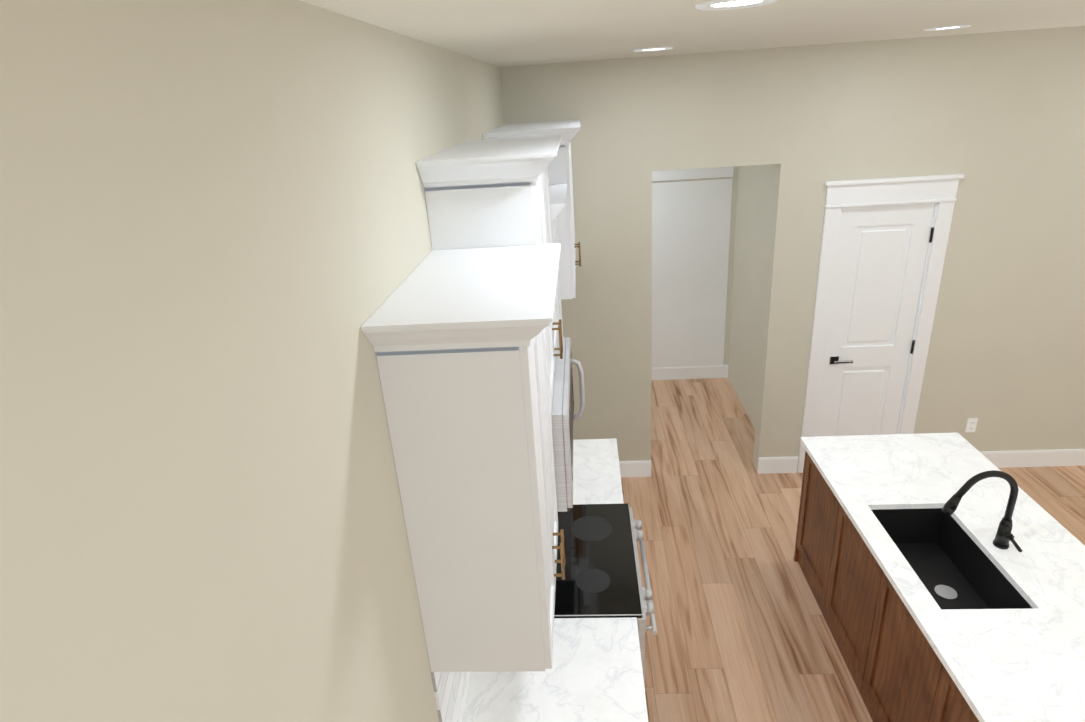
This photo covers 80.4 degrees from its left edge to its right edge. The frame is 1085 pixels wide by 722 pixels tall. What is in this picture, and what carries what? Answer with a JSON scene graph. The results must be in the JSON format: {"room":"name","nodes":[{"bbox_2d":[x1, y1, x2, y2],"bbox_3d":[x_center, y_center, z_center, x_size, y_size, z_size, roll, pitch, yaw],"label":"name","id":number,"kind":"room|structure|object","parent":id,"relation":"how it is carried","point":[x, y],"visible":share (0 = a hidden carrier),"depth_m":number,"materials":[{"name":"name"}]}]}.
{"room":"kitchen","nodes":[
{"label":"kitchen","id":0,"kind":"room"},
{"bbox_2d":[0,0,503,721],"bbox_3d":[-0.439,1.040,1.079,0.140,3.050,7.740,-2,22,4],"label":"wall","id":1,"kind":"structure","parent":0,"point":[214,238],"depth_m":0.82,"materials":[{"name":"beige paint"}]},
{"bbox_2d":[431,672,471,721],"bbox_3d":[-0.249,0.698,2.897,0.009,0.460,2.105,-2,22,4],"label":"tile backsplash","id":2,"kind":"structure","parent":1,"relation":"attached to","point":[451,689],"depth_m":2.04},
{"bbox_2d":[361,243,565,671],"bbox_3d":[-0.132,0.273,1.899,0.411,1.072,0.732,-2,22,4],"label":"upper cabinet","id":3,"kind":"object","parent":1,"relation":"attached to","point":[457,339],"visible":1,"depth_m":1.60,"materials":[{"name":"white paint"}]},
{"bbox_2d":[416,135,562,411],"bbox_3d":[-0.117,-0.362,2.459,0.411,0.880,0.909,-2,22,4],"label":"upper cabinet","id":4,"kind":"object","parent":1,"relation":"attached to","point":[485,193],"visible":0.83,"depth_m":2.00,"materials":[{"name":"white paint"}]},
{"bbox_2d":[551,337,584,511],"bbox_3d":[-0.051,0.236,2.705,0.462,0.413,0.776,-2,22,4],"label":"microwave","id":5,"kind":"object","parent":4,"relation":"attached to","point":[563,417],"visible":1,"depth_m":2.39,"materials":[{"name":"silver metal"}]},
{"bbox_2d":[482,119,580,299],"bbox_3d":[-0.001,-0.934,3.852,0.491,0.902,1.058,-2,22,4],"label":"upper cabinet","id":6,"kind":"object","parent":1,"relation":"attached to","point":[560,168],"visible":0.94,"depth_m":3.42,"materials":[{"name":"white paint"}]},
{"bbox_2d":[549,184,566,337],"bbox_3d":[-0.058,-0.296,3.262,0.411,1.072,0.646,-2,22,4],"label":"upper cabinet","id":7,"kind":"object","parent":1,"relation":"attached to","point":[558,193],"visible":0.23,"depth_m":3.09,"materials":[{"name":"white paint"}]},
{"bbox_2d":[300,0,1084,66],"bbox_3d":[3.026,-0.567,0.296,7.280,0.080,7.880,-2,22,4],"label":"ceiling","id":8,"kind":"structure","parent":0,"point":[503,33],"depth_m":2.13,"materials":[{"name":"paint"}]},
{"bbox_2d":[634,47,672,51],"bbox_3d":[0.555,-1.560,3.216,0.196,0.007,0.196,-2,22,4],"label":"recessed light","id":9,"kind":"object","parent":8,"relation":"in","point":[652,49],"visible":1,"depth_m":3.17,"materials":[{"name":"white plastic"}]},
{"bbox_2d":[695,0,777,9],"bbox_3d":[0.475,-0.876,1.575,0.196,0.007,0.196,-2,22,4],"label":"recessed light","id":10,"kind":"object","parent":8,"relation":"in","point":[722,4],"visible":0.98,"depth_m":1.59,"materials":[{"name":"white plastic"}]},
{"bbox_2d":[924,25,971,30],"bbox_3d":[1.949,-1.602,3.090,0.196,0.007,0.196,-2,22,4],"label":"recessed light","id":11,"kind":"object","parent":8,"relation":"in","point":[947,27],"visible":1,"depth_m":3.07,"materials":[{"name":"white plastic"}]},
{"bbox_2d":[652,166,735,364],"bbox_3d":[0.428,-1.084,6.427,3.180,2.780,0.140,-2,22,4],"label":"wall","id":12,"kind":"structure","parent":0,"point":[733,202],"depth_m":6.26,"materials":[{"name":"beige paint"}]},
{"bbox_2d":[651,365,727,379],"bbox_3d":[0.506,0.163,6.859,2.900,0.140,0.015,-2,22,4],"label":"baseboard","id":13,"kind":"structure","parent":12,"relation":"attached to","point":[690,372],"depth_m":6.78,"materials":[{"name":"white paint"}]},
{"bbox_2d":[651,167,733,367],"bbox_3d":[0.419,-0.965,6.377,2.820,2.600,0.045,-2,22,4],"label":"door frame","id":14,"kind":"structure","parent":12,"relation":"attached to","point":[690,235],"depth_m":6.35,"materials":[{"name":"white paint"}]},
{"bbox_2d":[728,164,774,427],"bbox_3d":[1.896,-0.786,5.468,0.140,2.780,1.710,-2,22,4],"label":"wall","id":15,"kind":"structure","parent":0,"point":[751,200],"depth_m":5.76,"materials":[{"name":"beige paint"}]},
{"bbox_2d":[500,26,1084,471],"bbox_3d":[2.844,-0.593,4.493,8.230,3.050,0.140,-2,22,4],"label":"wall","id":16,"kind":"structure","parent":0,"point":[996,120],"depth_m":4.23,"materials":[{"name":"beige paint"}]},
{"bbox_2d":[619,449,1084,476],"bbox_3d":[3.404,0.760,4.944,6.999,0.140,0.015,-2,22,4],"label":"baseboard","id":17,"kind":"structure","parent":16,"relation":"attached to","point":[1023,458],"depth_m":4.93,"materials":[{"name":"white paint"}]},
{"bbox_2d":[816,205,933,436],"bbox_3d":[2.371,-0.086,4.657,0.616,2.025,0.089,-2,22,4],"label":"door","id":18,"kind":"structure","parent":16,"relation":"in","point":[879,263],"depth_m":4.58,"materials":[{"name":"white paint"}]},
{"bbox_2d":[798,174,963,472],"bbox_3d":[2.360,-0.189,4.666,0.862,2.232,0.182,-2,22,4],"label":"door frame","id":19,"kind":"structure","parent":16,"relation":"attached to","point":[939,192],"depth_m":4.40,"materials":[{"name":"white paint"}]},
{"bbox_2d":[965,418,977,431],"bbox_3d":[3.235,0.486,4.841,0.072,0.118,0.010,-2,22,4],"label":"outlet","id":20,"kind":"object","parent":16,"relation":"attached to","point":[971,424],"visible":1,"depth_m":4.84,"materials":[{"name":"white plastic"}]},
{"bbox_2d":[621,378,1084,721],"bbox_3d":[2.793,1.973,2.372,8.230,0.060,9.730,-2,22,4],"label":"floor","id":21,"kind":"structure","parent":0,"point":[744,634],"depth_m":4.09,"materials":[{"name":"brown wood"}]},
{"bbox_2d":[463,617,649,721],"bbox_3d":[0.079,1.595,2.463,0.652,0.905,0.691,-2,22,4],"label":"countertop","id":22,"kind":"structure","parent":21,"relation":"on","point":[594,673],"depth_m":2.32,"materials":[{"name":"white stone"}]},
{"bbox_2d":[573,438,623,504],"bbox_3d":[0.152,1.034,3.808,0.652,0.905,0.684,-2,22,4],"label":"countertop","id":23,"kind":"structure","parent":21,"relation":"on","point":[596,475],"depth_m":3.59,"materials":[{"name":"white stone"}]},
{"bbox_2d":[554,503,657,687],"bbox_3d":[0.151,1.181,3.080,0.720,1.190,0.764,-2,22,4],"label":"range","id":24,"kind":"object","parent":21,"relation":"on","point":[602,575],"visible":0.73,"depth_m":2.86,"materials":[{"name":"black glass"}]},
{"bbox_2d":[793,452,976,721],"bbox_3d":[1.939,1.274,2.989,0.795,0.866,2.128,-2,22,4],"label":"kitchen island","id":25,"kind":"object","parent":21,"relation":"on","point":[897,676],"depth_m":3.07,"materials":[{"name":"brown wood"}]},
{"bbox_2d":[801,435,1084,721],"bbox_3d":[1.724,0.872,2.821,0.480,0.030,2.158,-2,22,4],"label":"island countertop","id":26,"kind":"structure","parent":25,"relation":"on","point":[1008,664],"depth_m":2.45,"materials":[{"name":"white stone"}]},
{"bbox_2d":[873,504,1032,607],"bbox_3d":[1.788,0.964,2.901,0.394,0.232,0.724,-2,22,4],"label":"sink","id":27,"kind":"object","parent":26,"relation":"in","point":[959,573],"depth_m":3.05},
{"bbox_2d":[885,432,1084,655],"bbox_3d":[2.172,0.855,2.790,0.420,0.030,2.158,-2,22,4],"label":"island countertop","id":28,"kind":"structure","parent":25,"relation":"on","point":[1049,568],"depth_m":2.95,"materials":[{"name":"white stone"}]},
{"bbox_2d":[942,470,1021,551],"bbox_3d":[1.899,0.671,2.733,0.312,0.389,0.192,-2,22,4],"label":"faucet","id":29,"kind":"object","parent":28,"relation":"on","point":[1004,536],"visible":1,"depth_m":2.77,"materials":[{"name":"black metal"}]}
]}

